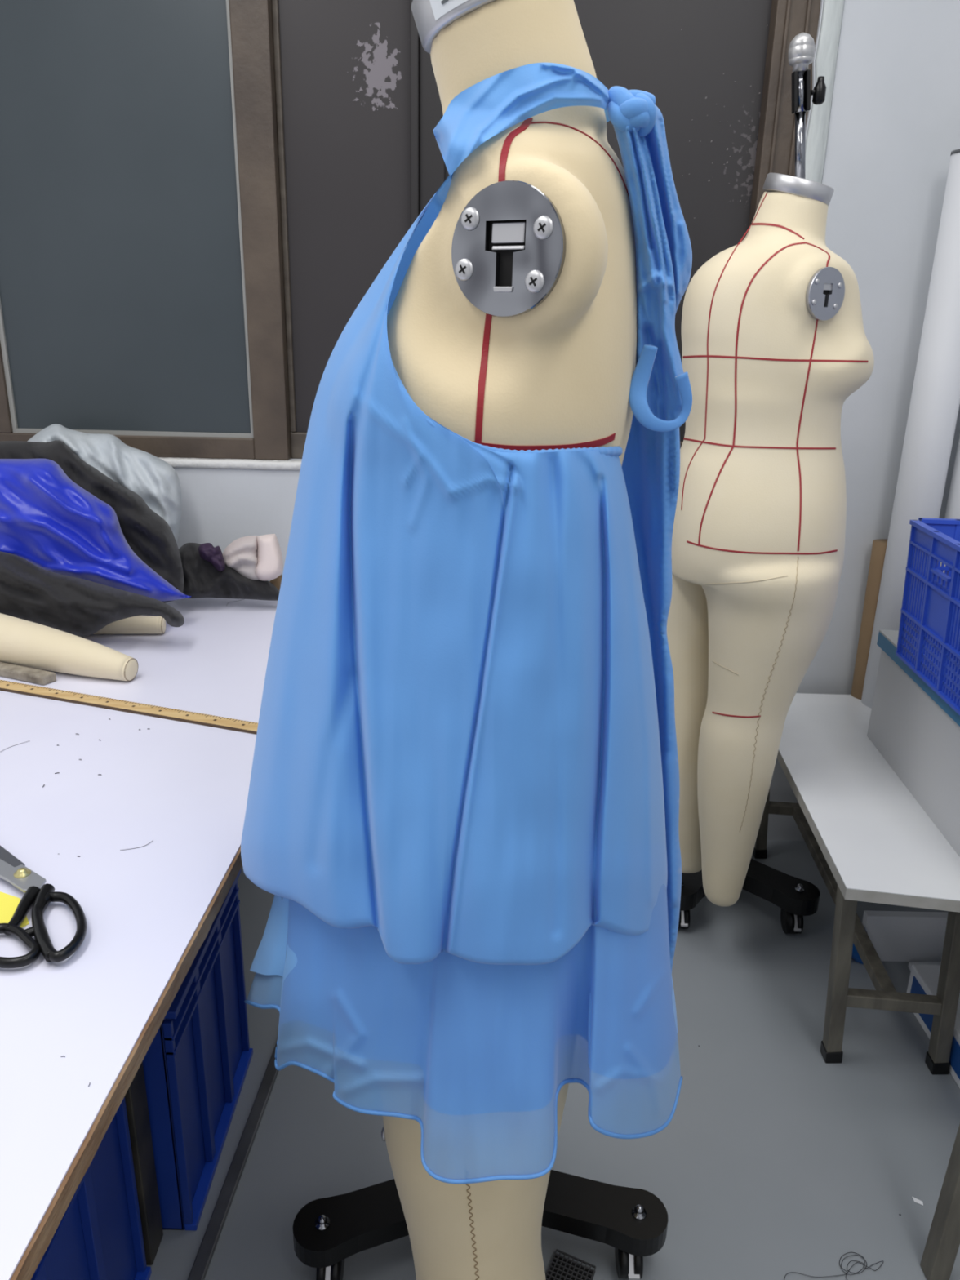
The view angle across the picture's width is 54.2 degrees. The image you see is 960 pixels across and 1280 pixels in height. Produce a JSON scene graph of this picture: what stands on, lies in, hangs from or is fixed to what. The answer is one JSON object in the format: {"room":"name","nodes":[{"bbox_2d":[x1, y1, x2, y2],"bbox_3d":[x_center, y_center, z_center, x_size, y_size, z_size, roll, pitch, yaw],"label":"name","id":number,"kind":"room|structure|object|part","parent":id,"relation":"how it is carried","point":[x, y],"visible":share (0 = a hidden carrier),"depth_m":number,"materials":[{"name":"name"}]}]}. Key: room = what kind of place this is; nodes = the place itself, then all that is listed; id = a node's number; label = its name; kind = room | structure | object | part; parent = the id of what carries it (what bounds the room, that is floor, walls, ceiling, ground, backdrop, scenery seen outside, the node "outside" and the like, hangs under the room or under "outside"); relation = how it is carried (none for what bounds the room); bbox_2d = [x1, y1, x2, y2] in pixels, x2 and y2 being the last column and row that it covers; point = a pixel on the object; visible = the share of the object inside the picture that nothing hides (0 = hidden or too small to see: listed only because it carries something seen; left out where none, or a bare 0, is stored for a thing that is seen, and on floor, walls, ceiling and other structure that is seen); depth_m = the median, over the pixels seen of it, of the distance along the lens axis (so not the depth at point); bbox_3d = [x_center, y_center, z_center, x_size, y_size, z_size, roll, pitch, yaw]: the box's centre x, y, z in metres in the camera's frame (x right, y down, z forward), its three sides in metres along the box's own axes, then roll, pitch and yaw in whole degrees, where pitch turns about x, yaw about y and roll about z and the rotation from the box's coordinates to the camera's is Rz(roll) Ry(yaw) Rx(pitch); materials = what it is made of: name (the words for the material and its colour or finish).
{"room":"design studio","nodes":[
{"label":"design studio","id":0,"kind":"room"},
{"bbox_2d":[146,840,959,1279],"bbox_3d":[-0.373,1.072,1.030,4.500,0.050,3.650,1,19,0],"label":"floor","id":1,"kind":"structure","parent":0,"point":[773,1159],"depth_m":1.61,"materials":[{"name":"paint"}]},
{"bbox_2d":[31,1096,151,1279],"bbox_3d":[-0.741,0.789,1.123,0.532,0.410,0.387,1,19,0],"label":"storage tote","id":2,"kind":"object","parent":1,"relation":"on","point":[99,1236],"visible":0.41,"depth_m":1.24,"materials":[{"name":"blue plastic"}]},
{"bbox_2d":[0,597,277,1279],"bbox_3d":[-1.344,0.516,1.479,2.134,0.670,2.045,1,19,0],"label":"table","id":3,"kind":"object","parent":1,"relation":"on","point":[182,788],"visible":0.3,"depth_m":1.21,"materials":[{"name":"white laminate"}]},
{"bbox_2d":[0,891,29,928],"bbox_3d":[-0.564,0.312,1.089,0.056,0.001,0.115,-11,23,-32],"label":"paper slip","id":4,"kind":"object","parent":3,"relation":"on","point":[9,904],"visible":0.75,"depth_m":1.09,"materials":[{"name":"yellow paper"}]},
{"bbox_2d":[0,662,56,684],"bbox_3d":[-0.933,0.052,1.797,0.290,0.018,0.030,9,20,21],"label":"stone block","id":5,"kind":"object","parent":3,"relation":"on","point":[32,675],"visible":1,"depth_m":1.75,"materials":[{"name":"beige stone"}]},
{"bbox_2d":[0,845,87,968],"bbox_3d":[-0.565,0.285,1.137,0.112,0.019,0.396,-11,22,-31],"label":"scissors","id":6,"kind":"object","parent":3,"relation":"on","point":[38,894],"visible":1,"depth_m":1.05,"materials":[{"name":"black plastic"}]},
{"bbox_3d":[-0.641,0.260,1.207,0.194,0.004,0.020,15,23,35],"label":"blade","id":7,"kind":"part","parent":6,"relation":"part of","materials":[{"name":"grey metal"}]},
{"bbox_3d":[-0.520,0.320,1.039,0.066,0.018,0.140,-6,20,-21],"label":"handle","id":8,"kind":"part","parent":6,"relation":"part of","materials":[{"name":"black plastic"}]},
{"bbox_3d":[-0.599,0.276,1.158,0.193,0.004,0.032,13,22,30],"label":"blade","id":9,"kind":"part","parent":6,"relation":"part of","materials":[{"name":"grey metal"}]},
{"bbox_3d":[-0.473,0.315,1.053,0.054,0.016,0.147,-10,22,-29],"label":"handle","id":10,"kind":"part","parent":6,"relation":"part of","materials":[{"name":"black plastic"}]},
{"bbox_2d":[0,613,137,680],"bbox_3d":[-0.891,-0.009,1.822,0.501,0.118,0.118,5,19,10],"label":"mannequin arm","id":11,"kind":"object","parent":3,"relation":"on","point":[23,642],"visible":1,"depth_m":1.76,"materials":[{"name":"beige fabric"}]},
{"bbox_2d":[0,440,183,602],"bbox_3d":[-0.911,-0.255,2.096,0.477,0.367,0.130,2,19,3],"label":"cloth","id":12,"kind":"object","parent":3,"relation":"on","point":[149,536],"visible":0.31,"depth_m":2.05,"materials":[{"name":"black"}]},
{"bbox_2d":[0,551,184,635],"bbox_3d":[-0.830,-0.088,1.916,0.449,0.167,0.103,3,19,6],"label":"cloth","id":13,"kind":"object","parent":3,"relation":"on","point":[78,606],"visible":0.98,"depth_m":1.89,"materials":[{"name":"black"}]},
{"bbox_2d":[0,458,191,601],"bbox_3d":[-0.869,-0.223,1.999,0.468,0.310,0.142,1,19,0],"label":"cloth","id":14,"kind":"object","parent":3,"relation":"on","point":[48,521],"visible":0.94,"depth_m":1.96,"materials":[{"name":"blue fabric"}]},
{"bbox_2d":[26,423,182,543],"bbox_3d":[-0.915,-0.304,2.161,0.446,0.367,0.142,1,19,0],"label":"cloth","id":15,"kind":"object","parent":3,"relation":"on","point":[153,478],"visible":0.3,"depth_m":2.11,"materials":[{"name":"grey fabric"}]},
{"bbox_2d":[0,680,257,734],"bbox_3d":[-0.664,0.111,1.661,0.714,0.006,0.032,7,20,17],"label":"ruler","id":16,"kind":"object","parent":3,"relation":"on","point":[202,719],"visible":0.92,"depth_m":1.64,"materials":[{"name":"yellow wood"}]},
{"bbox_2d":[93,615,165,634],"bbox_3d":[-0.806,-0.036,2.017,0.250,0.047,0.047,0,19,-5],"label":"mannequin arm","id":17,"kind":"object","parent":3,"relation":"on","point":[138,624],"visible":0.48,"depth_m":2.01,"materials":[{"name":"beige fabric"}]},
{"bbox_3d":[-0.500,0.608,1.301,0.050,0.646,0.050,1,19,0],"label":"leg","id":18,"kind":"part","parent":3,"relation":"part of","materials":[{"name":"metal"}]},
{"bbox_2d":[178,542,279,600],"bbox_3d":[-0.592,-0.155,2.195,0.254,0.124,0.112,1,19,0],"label":"cloth","id":19,"kind":"object","parent":3,"relation":"on","point":[202,579],"visible":0.72,"depth_m":2.17,"materials":[{"name":"black fabric"}]},
{"bbox_2d":[198,542,225,571],"bbox_3d":[-0.616,-0.186,2.141,0.064,0.065,0.052,1,19,0],"label":"scrunchie","id":20,"kind":"object","parent":19,"relation":"on","point":[207,552],"visible":1,"depth_m":2.13,"materials":[{"name":"purple fabric"}]},
{"bbox_2d":[222,533,283,581],"bbox_3d":[-0.537,-0.188,2.187,0.156,0.119,0.088,1,19,0],"label":"garment","id":21,"kind":"object","parent":19,"relation":"on","point":[258,557],"visible":0.94,"depth_m":2.16,"materials":[{"name":"white fabric"}]},
{"bbox_2d":[269,574,282,591],"bbox_3d":[-0.491,-0.129,2.246,0.046,0.055,0.016,1,19,0],"label":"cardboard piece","id":22,"kind":"object","parent":3,"relation":"on","point":[276,582],"visible":0.3,"depth_m":2.24,"materials":[{"name":"brown cardboard"}]},
{"bbox_2d":[142,868,253,1231],"bbox_3d":[-0.692,0.648,1.538,0.532,0.410,0.380,1,19,0],"label":"storage tote","id":23,"kind":"object","parent":1,"relation":"on","point":[196,1064],"visible":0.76,"depth_m":1.47,"materials":[{"name":"blue plastic"}]},
{"bbox_2d":[187,1042,278,1279],"bbox_3d":[-0.387,0.811,1.696,0.022,0.010,0.739,2,19,3],"label":"rail","id":24,"kind":"object","parent":1,"relation":"on","point":[202,1263],"visible":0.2,"depth_m":1.51,"materials":[{"name":"metal"}]},
{"bbox_2d":[292,0,667,1279],"bbox_3d":[0.014,0.257,1.204,0.482,1.851,0.542,17,24,38],"label":"mannequin","id":25,"kind":"object","parent":1,"relation":"on","point":[512,324],"visible":0.37,"depth_m":0.77,"materials":[{"name":"beige fabric"}]},
{"bbox_2d":[240,62,692,1184],"bbox_3d":[-0.002,0.004,1.031,0.488,1.060,0.581,-16,25,-40],"label":"dress","id":26,"kind":"object","parent":25,"relation":"hanging from","point":[461,820],"visible":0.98,"depth_m":0.85,"materials":[{"name":"blue fabric"}]},
{"bbox_3d":[0.169,-0.019,1.150,0.165,1.034,0.358,-2,19,-11],"label":"panel","id":27,"kind":"part","parent":26,"relation":"part of","materials":[{"name":"blue fabric"}]},
{"bbox_3d":[0.021,-0.302,0.727,0.098,0.098,0.011,12,22,28],"label":"arm plate","id":28,"kind":"part","parent":25,"relation":"part of","materials":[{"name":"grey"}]},
{"bbox_2d":[545,1248,595,1279],"bbox_3d":[0.121,0.938,1.353,0.063,0.012,0.100,10,21,23],"label":"pedal","id":29,"kind":"object","parent":1,"relation":"on","point":[562,1268],"visible":0.94,"depth_m":1.38,"materials":[{"name":"black"}]},
{"bbox_2d":[666,32,874,933],"bbox_3d":[0.567,-0.185,1.928,0.443,1.785,0.573,-1,19,-5],"label":"mannequin","id":30,"kind":"object","parent":1,"relation":"on","point":[775,343],"visible":0.91,"depth_m":1.66,"materials":[{"name":"beige fabric"}]},
{"bbox_3d":[0.543,-0.834,1.591,0.030,0.111,0.017,4,19,8],"label":"rod","id":31,"kind":"part","parent":30,"relation":"part of","materials":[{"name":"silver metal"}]},
{"bbox_3d":[0.530,-0.969,1.546,0.042,0.057,0.042,1,19,0],"label":"bulb knob","id":32,"kind":"part","parent":30,"relation":"part of","materials":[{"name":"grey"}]},
{"bbox_3d":[0.534,-0.914,1.565,0.025,0.062,0.017,1,19,0],"label":"rod","id":33,"kind":"part","parent":30,"relation":"part of","materials":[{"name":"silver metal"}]},
{"bbox_3d":[0.574,-0.576,1.560,0.084,0.084,0.009,-9,22,-28],"label":"arm plate","id":34,"kind":"part","parent":30,"relation":"part of","materials":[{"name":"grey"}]},
{"bbox_2d":[783,1252,883,1279],"bbox_3d":[0.526,0.939,1.390,0.166,0.003,0.042,-5,20,-18],"label":"thread tangle","id":35,"kind":"object","parent":1,"relation":"on","point":[848,1252],"visible":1,"depth_m":1.40,"materials":[{"name":"black"}]},
{"bbox_2d":[752,693,959,1075],"bbox_3d":[0.787,0.495,2.020,0.315,0.452,0.917,2,19,3],"label":"bench","id":36,"kind":"object","parent":1,"relation":"on","point":[868,839],"visible":0.84,"depth_m":1.76,"materials":[{"name":"laminate"}]},
{"bbox_3d":[0.726,0.371,2.403,0.083,0.436,0.037,-11,23,-33],"label":"leg","id":37,"kind":"part","parent":36,"relation":"part of","materials":[{"name":"paint"}]},
{"bbox_3d":[0.817,0.437,2.418,0.175,0.026,0.024,3,19,6],"label":"cross rail","id":38,"kind":"part","parent":36,"relation":"part of","materials":[{"name":"metal"}]},
{"bbox_3d":[0.661,0.602,1.721,0.083,0.436,0.037,-11,23,-33],"label":"leg","id":39,"kind":"part","parent":36,"relation":"part of","materials":[{"name":"paint"}]},
{"bbox_3d":[0.762,0.669,1.737,0.195,0.026,0.024,3,19,6],"label":"cross rail","id":40,"kind":"part","parent":36,"relation":"part of","materials":[{"name":"paint"}]},
{"bbox_3d":[0.855,0.613,1.703,0.064,0.436,0.046,1,19,0],"label":"leg","id":41,"kind":"part","parent":36,"relation":"part of","materials":[{"name":"paint"}]},
{"bbox_2d":[851,926,867,964],"bbox_3d":[0.832,0.676,2.064,0.092,0.118,0.030,1,19,0],"label":"bag","id":42,"kind":"object","parent":1,"relation":"on","point":[855,957],"visible":0.15,"depth_m":2.06,"materials":[{"name":"blue plastic"}]},
{"bbox_2d":[850,538,887,699],"bbox_3d":[0.972,0.167,2.375,0.081,0.847,0.068,1,19,0],"label":"cardboard tube","id":43,"kind":"object","parent":1,"relation":"on","point":[879,546],"visible":0.16,"depth_m":2.28,"materials":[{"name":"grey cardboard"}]},
{"bbox_2d":[862,910,948,962],"bbox_3d":[0.940,0.655,2.071,0.192,0.117,0.020,1,19,0],"label":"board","id":44,"kind":"object","parent":1,"relation":"on","point":[895,935],"visible":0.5,"depth_m":2.06,"materials":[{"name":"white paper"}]},
{"bbox_2d":[861,148,959,708],"bbox_3d":[1.004,-0.210,2.193,0.102,1.677,0.102,1,19,0],"label":"paper roll","id":45,"kind":"object","parent":1,"relation":"on","point":[935,402],"visible":0.63,"depth_m":2.06,"materials":[{"name":"grey paper"}]},
{"bbox_2d":[866,629,959,857],"bbox_3d":[1.114,0.564,1.442,0.600,0.704,1.500,2,19,3],"label":"desk","id":46,"kind":"object","parent":1,"relation":"on","point":[915,731],"visible":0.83,"depth_m":1.85,"materials":[{"name":"grey laminate"}]},
{"bbox_2d":[895,517,959,715],"bbox_3d":[1.014,-0.009,1.594,0.412,0.275,0.572,2,19,3],"label":"crate","id":47,"kind":"object","parent":46,"relation":"on","point":[928,642],"visible":1,"depth_m":1.73,"materials":[{"name":"blue plastic"}]},
{"bbox_2d":[911,1196,923,1205],"bbox_3d":[0.704,0.903,1.508,0.018,0.001,0.008,14,23,33],"label":"paper scrap","id":48,"kind":"object","parent":1,"relation":"on","point":[915,1200],"visible":1,"depth_m":1.51,"materials":[{"name":"white paper"}]},
{"bbox_2d":[908,962,941,971],"bbox_3d":[1.004,0.732,2.013,0.138,0.012,0.115,1,19,0],"label":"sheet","id":49,"kind":"object","parent":1,"relation":"on","point":[910,964],"visible":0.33,"depth_m":2.06,"materials":[{"name":"white paper"}]},
{"bbox_2d":[906,964,959,1088],"bbox_3d":[1.010,0.770,1.783,0.247,0.090,0.350,1,19,0],"label":"box","id":50,"kind":"object","parent":1,"relation":"on","point":[923,979],"visible":0.42,"depth_m":1.87,"materials":[{"name":"white paper"}]},
{"bbox_2d":[920,1124,959,1279],"bbox_3d":[0.828,0.805,1.192,0.330,0.405,0.340,1,19,0],"label":"table leg","id":51,"kind":"object","parent":1,"relation":"on","point":[943,1242],"visible":1,"depth_m":1.35,"materials":[{"name":"grey metal"}]},
{"bbox_2d":[937,435,959,573],"bbox_3d":[1.149,-0.045,2.217,0.173,1.356,0.173,1,19,0],"label":"paper roll","id":52,"kind":"object","parent":1,"relation":"on","point":[953,508],"visible":0.02,"depth_m":2.11,"materials":[{"name":"grey paper"}]},
{"bbox_2d":[173,0,959,840],"bbox_3d":[-0.331,-0.882,2.184,4.500,2.900,0.200,1,19,0],"label":"wall","id":53,"kind":"structure","parent":0,"point":[894,131],"depth_m":2.08,"materials":[{"name":"paint"}]},
{"bbox_2d":[0,0,291,460],"bbox_3d":[-1.080,-1.351,1.961,1.282,1.900,0.050,1,19,0],"label":"window","id":54,"kind":"structure","parent":53,"relation":"in","point":[142,300],"depth_m":2.09,"materials":[{"name":"grey"}]},
{"bbox_2d":[158,457,302,470],"bbox_3d":[-0.641,-0.420,2.235,2.700,0.029,0.008,1,19,0],"label":"trim","id":55,"kind":"structure","parent":53,"relation":"attached to","point":[197,463],"depth_m":2.23,"materials":[{"name":"white paint"}]},
{"bbox_2d":[271,0,410,458],"bbox_3d":[-0.292,-1.341,1.985,0.293,1.900,0.040,1,19,0],"label":"door","id":56,"kind":"structure","parent":53,"relation":"in","point":[342,67],"depth_m":2.08,"materials":[{"name":"grey metal"}]},
{"bbox_2d":[409,0,444,226],"bbox_3d":[-0.108,-1.335,1.978,0.075,1.900,0.055,1,19,0],"label":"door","id":57,"kind":"structure","parent":53,"relation":"attached to","point":[427,162],"depth_m":2.04,"materials":[{"name":"black wood"}]},
{"bbox_2d":[444,0,821,448],"bbox_3d":[0.329,-1.322,1.967,0.800,1.900,0.078,1,19,0],"label":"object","id":58,"kind":"structure","parent":53,"relation":"in","point":[717,73],"depth_m":2.02,"materials":[{"name":"grey paint"}]},
{"bbox_2d":[805,0,844,183],"bbox_3d":[0.722,-1.299,1.925,0.054,1.900,0.006,1,19,0],"label":"trim","id":59,"kind":"structure","parent":53,"relation":"attached to","point":[827,51],"depth_m":1.97,"materials":[{"name":"paint"}]}
]}

